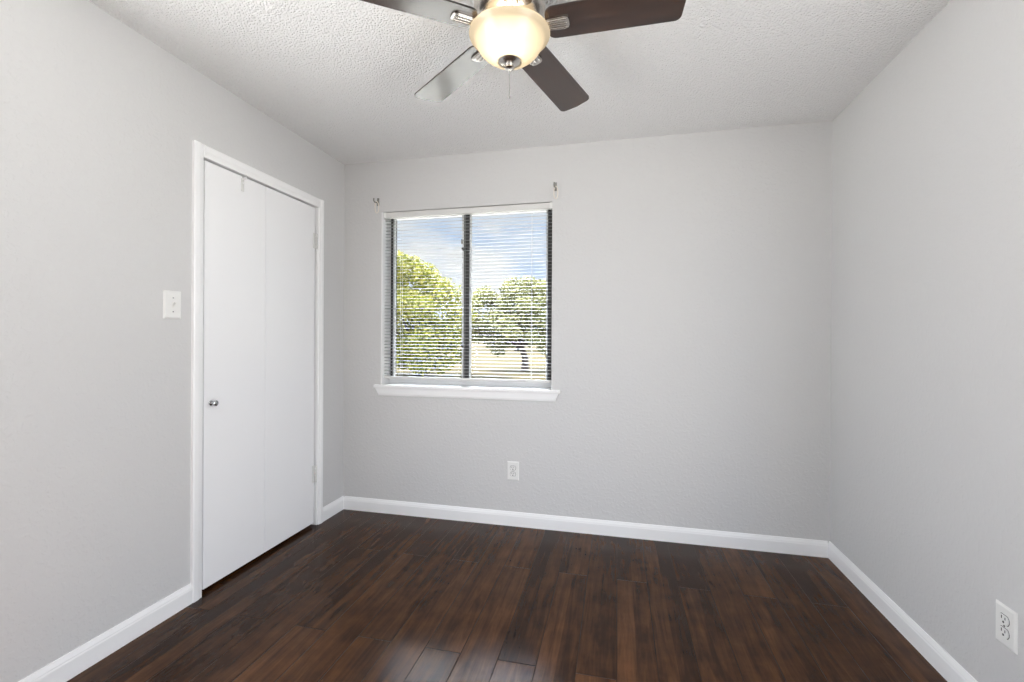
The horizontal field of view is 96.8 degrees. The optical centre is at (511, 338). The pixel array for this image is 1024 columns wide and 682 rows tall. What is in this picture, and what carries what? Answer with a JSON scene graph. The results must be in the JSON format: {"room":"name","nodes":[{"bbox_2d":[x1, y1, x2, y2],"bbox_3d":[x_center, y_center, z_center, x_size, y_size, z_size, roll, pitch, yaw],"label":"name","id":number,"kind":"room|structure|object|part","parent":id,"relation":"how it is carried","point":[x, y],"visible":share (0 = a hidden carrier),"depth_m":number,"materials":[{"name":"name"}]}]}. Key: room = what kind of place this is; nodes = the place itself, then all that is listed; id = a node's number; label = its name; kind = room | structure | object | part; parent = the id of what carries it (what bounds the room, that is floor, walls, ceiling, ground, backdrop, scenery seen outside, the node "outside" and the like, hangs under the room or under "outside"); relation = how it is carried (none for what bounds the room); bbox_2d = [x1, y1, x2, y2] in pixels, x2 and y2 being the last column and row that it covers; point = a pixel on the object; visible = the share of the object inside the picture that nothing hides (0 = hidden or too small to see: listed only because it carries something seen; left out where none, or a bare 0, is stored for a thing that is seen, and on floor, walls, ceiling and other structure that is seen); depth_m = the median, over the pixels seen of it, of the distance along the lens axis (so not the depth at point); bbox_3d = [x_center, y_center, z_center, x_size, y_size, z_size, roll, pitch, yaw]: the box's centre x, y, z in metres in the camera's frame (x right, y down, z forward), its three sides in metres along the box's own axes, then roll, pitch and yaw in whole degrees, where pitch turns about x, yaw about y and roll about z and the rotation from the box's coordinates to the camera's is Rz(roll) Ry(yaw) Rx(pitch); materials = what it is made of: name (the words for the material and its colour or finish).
{"room":"empty bedroom","nodes":[
{"label":"empty bedroom","id":0,"kind":"room"},
{"bbox_2d":[0,0,344,681],"bbox_3d":[-1.617,-0.017,1.660,0.120,2.440,3.646,0,0,13],"label":"wall","id":1,"kind":"structure","parent":0,"point":[99,122],"depth_m":1.70,"materials":[{"name":"grey paint"}]},
{"bbox_2d":[163,290,180,318],"bbox_3d":[-1.470,-0.149,1.978,0.022,0.122,0.080,0,0,13],"label":"light switch","id":2,"kind":"object","parent":1,"relation":"attached to","point":[171,299],"visible":1,"depth_m":1.97,"materials":[{"name":"white plastic"}]},
{"bbox_2d":[18,496,343,681],"bbox_3d":[-1.416,1.158,2.265,0.013,0.090,1.976,0,0,13],"label":"baseboard","id":3,"kind":"structure","parent":1,"relation":"attached to","point":[66,667],"depth_m":1.76,"materials":[{"name":"white paint"}]},
{"bbox_2d":[190,140,323,602],"bbox_3d":[-1.407,0.149,2.542,0.136,2.108,0.940,0,0,13],"label":"door frame","id":4,"kind":"structure","parent":1,"relation":"attached to","point":[201,152],"depth_m":2.11,"materials":[{"name":"white paint"}]},
{"bbox_3d":[-1.448,0.149,2.096,0.016,2.108,0.052,0,0,13],"label":"casing","id":5,"kind":"part","parent":4,"relation":"part of","materials":[{"name":"white paint"}]},
{"bbox_3d":[-1.341,-0.877,2.531,0.016,0.056,0.845,0,0,13],"label":"head casing","id":6,"kind":"part","parent":4,"relation":"part of","materials":[{"name":"white paint"}]},
{"bbox_3d":[-1.247,0.149,2.965,0.016,2.108,0.043,0,0,13],"label":"casing","id":7,"kind":"part","parent":4,"relation":"part of","materials":[{"name":"white paint"}]},
{"bbox_2d":[202,160,317,589],"bbox_3d":[-1.358,0.170,2.541,0.070,2.026,0.817,0,0,13],"label":"door","id":8,"kind":"structure","parent":1,"relation":"in","point":[260,242],"depth_m":2.44,"materials":[{"name":"white paint"}]},
{"bbox_3d":[-1.426,0.307,2.177,0.036,0.029,0.029,0,0,13],"label":"knob","id":9,"kind":"part","parent":8,"relation":"part of","materials":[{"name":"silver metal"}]},
{"bbox_3d":[-1.425,0.170,2.333,0.034,2.026,0.380,0,0,13],"label":"panel","id":10,"kind":"part","parent":8,"relation":"part of","materials":[{"name":"white paint"}]},
{"bbox_2d":[241,176,246,191],"bbox_3d":[-1.395,-0.804,2.353,0.061,0.082,0.018,0,0,26],"label":"hook","id":11,"kind":"object","parent":8,"relation":"hanging from","point":[242,178],"visible":0.88,"depth_m":2.35,"materials":[{"name":"white"}]},
{"bbox_3d":[-1.335,0.170,2.724,0.034,2.026,0.418,0,0,13],"label":"panel","id":12,"kind":"part","parent":8,"relation":"part of","materials":[{"name":"white paint"}]},
{"bbox_2d":[67,509,946,681],"bbox_3d":[-0.507,1.359,1.403,4.175,0.300,3.646,0,0,13],"label":"floor","id":13,"kind":"structure","parent":0,"point":[353,595],"depth_m":1.99,"materials":[{"name":"brown wood"}]},
{"bbox_2d":[88,0,950,164],"bbox_3d":[-0.493,-1.306,1.400,4.175,0.150,3.646,0,0,13],"label":"ceiling","id":14,"kind":"structure","parent":0,"point":[344,76],"depth_m":2.05,"materials":[{"name":"white paint"}]},
{"bbox_2d":[361,0,685,110],"bbox_3d":[0.029,-1.026,1.546,1.058,0.406,1.099,0,0,13],"label":"ceiling fan","id":15,"kind":"object","parent":14,"relation":"hanging from","point":[508,35],"visible":1,"depth_m":1.50,"materials":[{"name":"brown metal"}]},
{"bbox_3d":[-0.329,-1.060,1.424,0.442,0.006,0.138,1,8,-22],"label":"blade","id":16,"kind":"part","parent":15,"relation":"part of","materials":[{"name":"brown wood"}]},
{"bbox_3d":[-0.233,-1.050,1.820,0.138,0.006,0.442,-11,6,-40],"label":"blade","id":17,"kind":"part","parent":15,"relation":"part of","materials":[{"name":"brown wood"}]},
{"bbox_3d":[-0.009,-0.995,1.556,0.277,0.096,0.277,0,0,13],"label":"lamp shade","id":18,"kind":"part","parent":15,"relation":"part of","materials":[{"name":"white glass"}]},
{"bbox_3d":[0.018,-1.065,1.210,0.138,0.006,0.442,10,-2,-4],"label":"blade","id":19,"kind":"part","parent":15,"relation":"part of","materials":[{"name":"brown wood"}]},
{"bbox_3d":[0.174,-1.049,1.851,0.138,0.006,0.442,-12,-7,31],"label":"blade","id":20,"kind":"part","parent":15,"relation":"part of","materials":[{"name":"brown wood"}]},
{"bbox_3d":[0.329,-1.058,1.474,0.442,0.006,0.138,0,-11,14],"label":"blade","id":21,"kind":"part","parent":15,"relation":"part of","materials":[{"name":"brown wood"}]},
{"bbox_2d":[343,120,832,541],"bbox_3d":[0.317,-0.009,2.982,3.055,2.440,0.200,0,0,13],"label":"wall","id":22,"kind":"structure","parent":0,"point":[692,272],"depth_m":2.77,"materials":[{"name":"grey paint"}]},
{"bbox_2d":[373,198,378,212],"bbox_3d":[-0.932,-0.922,3.134,0.030,0.114,0.065,0,0,13],"label":"curtain hook","id":23,"kind":"object","parent":22,"relation":"attached to","point":[377,201],"visible":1,"depth_m":3.13,"materials":[{"name":"grey metal"}]},
{"bbox_2d":[373,210,559,401],"bbox_3d":[-0.302,-0.242,3.102,1.292,1.272,0.215,0,0,13],"label":"window","id":24,"kind":"structure","parent":22,"relation":"in","point":[496,390],"depth_m":3.15,"materials":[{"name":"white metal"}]},
{"bbox_3d":[-0.595,-0.295,3.229,0.534,1.150,0.020,0,0,13],"label":"sash","id":25,"kind":"part","parent":24,"relation":"part of","materials":[{"name":"clear glass"}]},
{"bbox_3d":[-0.310,0.329,3.082,1.292,0.021,0.174,0,0,13],"label":"sill","id":26,"kind":"part","parent":24,"relation":"part of","materials":[{"name":"white paint"}]},
{"bbox_3d":[-0.310,-0.293,3.178,0.043,1.150,0.049,0,0,13],"label":"meeting rail","id":27,"kind":"part","parent":24,"relation":"part of","materials":[{"name":"brown metal"}]},
{"bbox_2d":[384,202,551,382],"bbox_3d":[-0.317,-0.299,3.052,1.183,1.154,0.044,0,0,13],"label":"window blind","id":28,"kind":"object","parent":24,"relation":"attached to","point":[539,206],"visible":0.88,"depth_m":3.04,"materials":[{"name":"white plastic"}]},
{"bbox_3d":[-0.768,-0.290,3.163,0.001,1.101,0.028,0,0,13],"label":"ladder cord","id":29,"kind":"part","parent":28,"relation":"part of","materials":[{"name":"white fabric"}]},
{"bbox_3d":[-0.320,-0.288,3.059,0.001,1.101,0.028,0,0,13],"label":"ladder cord","id":30,"kind":"part","parent":28,"relation":"part of","materials":[{"name":"white fabric"}]},
{"bbox_3d":[-0.320,0.270,3.059,1.174,0.016,0.025,0,0,13],"label":"rail","id":31,"kind":"part","parent":28,"relation":"part of","materials":[{"name":"white plastic"}]},
{"bbox_3d":[0.128,-0.285,2.955,0.001,1.101,0.028,0,0,13],"label":"ladder cord","id":32,"kind":"part","parent":28,"relation":"part of","materials":[{"name":"white fabric"}]},
{"bbox_3d":[-0.027,-0.292,3.098,0.546,1.150,0.020,0,0,13],"label":"sash","id":33,"kind":"part","parent":24,"relation":"part of","materials":[{"name":"clear glass"}]},
{"bbox_2d":[507,461,518,480],"bbox_3d":[0.007,0.855,2.946,0.078,0.122,0.010,0,0,13],"label":"wall outlet","id":34,"kind":"object","parent":22,"relation":"attached to","point":[512,466],"visible":1,"depth_m":2.94,"materials":[{"name":"white plastic"}]},
{"bbox_2d":[553,182,557,198],"bbox_3d":[0.275,-0.936,2.855,0.030,0.114,0.065,0,0,13],"label":"curtain hook","id":35,"kind":"object","parent":22,"relation":"attached to","point":[554,183],"visible":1,"depth_m":2.86,"materials":[{"name":"grey metal"}]},
{"bbox_2d":[344,496,827,557],"bbox_3d":[0.287,1.166,2.879,3.029,0.090,0.013,0,0,13],"label":"baseboard","id":36,"kind":"structure","parent":22,"relation":"attached to","point":[745,541],"depth_m":2.81,"materials":[{"name":"white paint"}]},
{"bbox_2d":[830,0,1023,681],"bbox_3d":[1.476,0.000,0.945,0.120,2.440,3.646,0,0,13],"label":"wall","id":37,"kind":"structure","parent":0,"point":[927,456],"depth_m":1.69,"materials":[{"name":"grey paint"}]},
{"bbox_2d":[828,541,977,681],"bbox_3d":[1.576,1.175,1.702,0.013,0.090,1.726,0,0,13],"label":"baseboard","id":38,"kind":"structure","parent":37,"relation":"attached to","point":[946,665],"depth_m":1.87,"materials":[{"name":"white paint"}]},
{"bbox_2d":[996,599,1017,654],"bbox_3d":[1.507,0.878,1.391,0.010,0.122,0.078,0,0,13],"label":"wall outlet","id":39,"kind":"object","parent":37,"relation":"attached to","point":[1006,618],"visible":1,"depth_m":1.38,"materials":[{"name":"white plastic"}]},
{"bbox_2d":[999,613,1009,626],"bbox_3d":[1.505,0.858,1.391,0.006,0.030,0.038,0,0,13],"label":"receptacle","id":40,"kind":"object","parent":39,"relation":"attached to","point":[1004,618],"depth_m":1.39,"materials":[{"name":"grey plastic"}]},
{"bbox_2d":[999,625,1009,639],"bbox_3d":[1.505,0.897,1.391,0.006,0.030,0.038,0,0,13],"label":"receptacle","id":41,"kind":"object","parent":39,"relation":"attached to","point":[1004,630],"depth_m":1.39,"materials":[{"name":"grey plastic"}]},
{"label":"outside","id":42,"kind":"structure","parent":0,"visible":0},
{"bbox_2d":[396,342,545,379],"bbox_3d":[45.305,1.708,196.136,500.000,0.001,397.400,0,0,13],"label":"ground","id":43,"kind":"structure","parent":42,"point":[473,345],"depth_m":27.68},
{"bbox_2d":[397,249,476,376],"bbox_3d":[-4.555,-1.147,20.421,5.627,5.720,4.469,0,0,13],"label":"leafy tree","id":44,"kind":"object","parent":43,"relation":"on","point":[419,270],"visible":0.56,"depth_m":19.71,"materials":[{"name":"green plant"}]},
{"bbox_2d":[439,306,461,349],"bbox_3d":[-8.938,-1.622,67.969,8.717,6.504,6.113,0,0,13],"label":"tree","id":45,"kind":"object","parent":43,"relation":"on","point":[453,306],"visible":0.05,"depth_m":66.23,"materials":[{"name":"green plant"}]},
{"bbox_2d":[471,275,545,370],"bbox_3d":[-0.016,-0.798,24.099,5.347,5.061,4.746,0,0,13],"label":"leafy tree","id":46,"kind":"object","parent":43,"relation":"on","point":[530,299],"visible":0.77,"depth_m":23.04,"materials":[{"name":"green plant"}]},
{"bbox_2d":[509,311,536,350],"bbox_3d":[1.012,-1.266,61.507,7.364,5.914,6.144,0,0,13],"label":"tree","id":47,"kind":"object","parent":43,"relation":"on","point":[517,348],"visible":0.02,"depth_m":61.23,"materials":[{"name":"green plant"}]}
]}

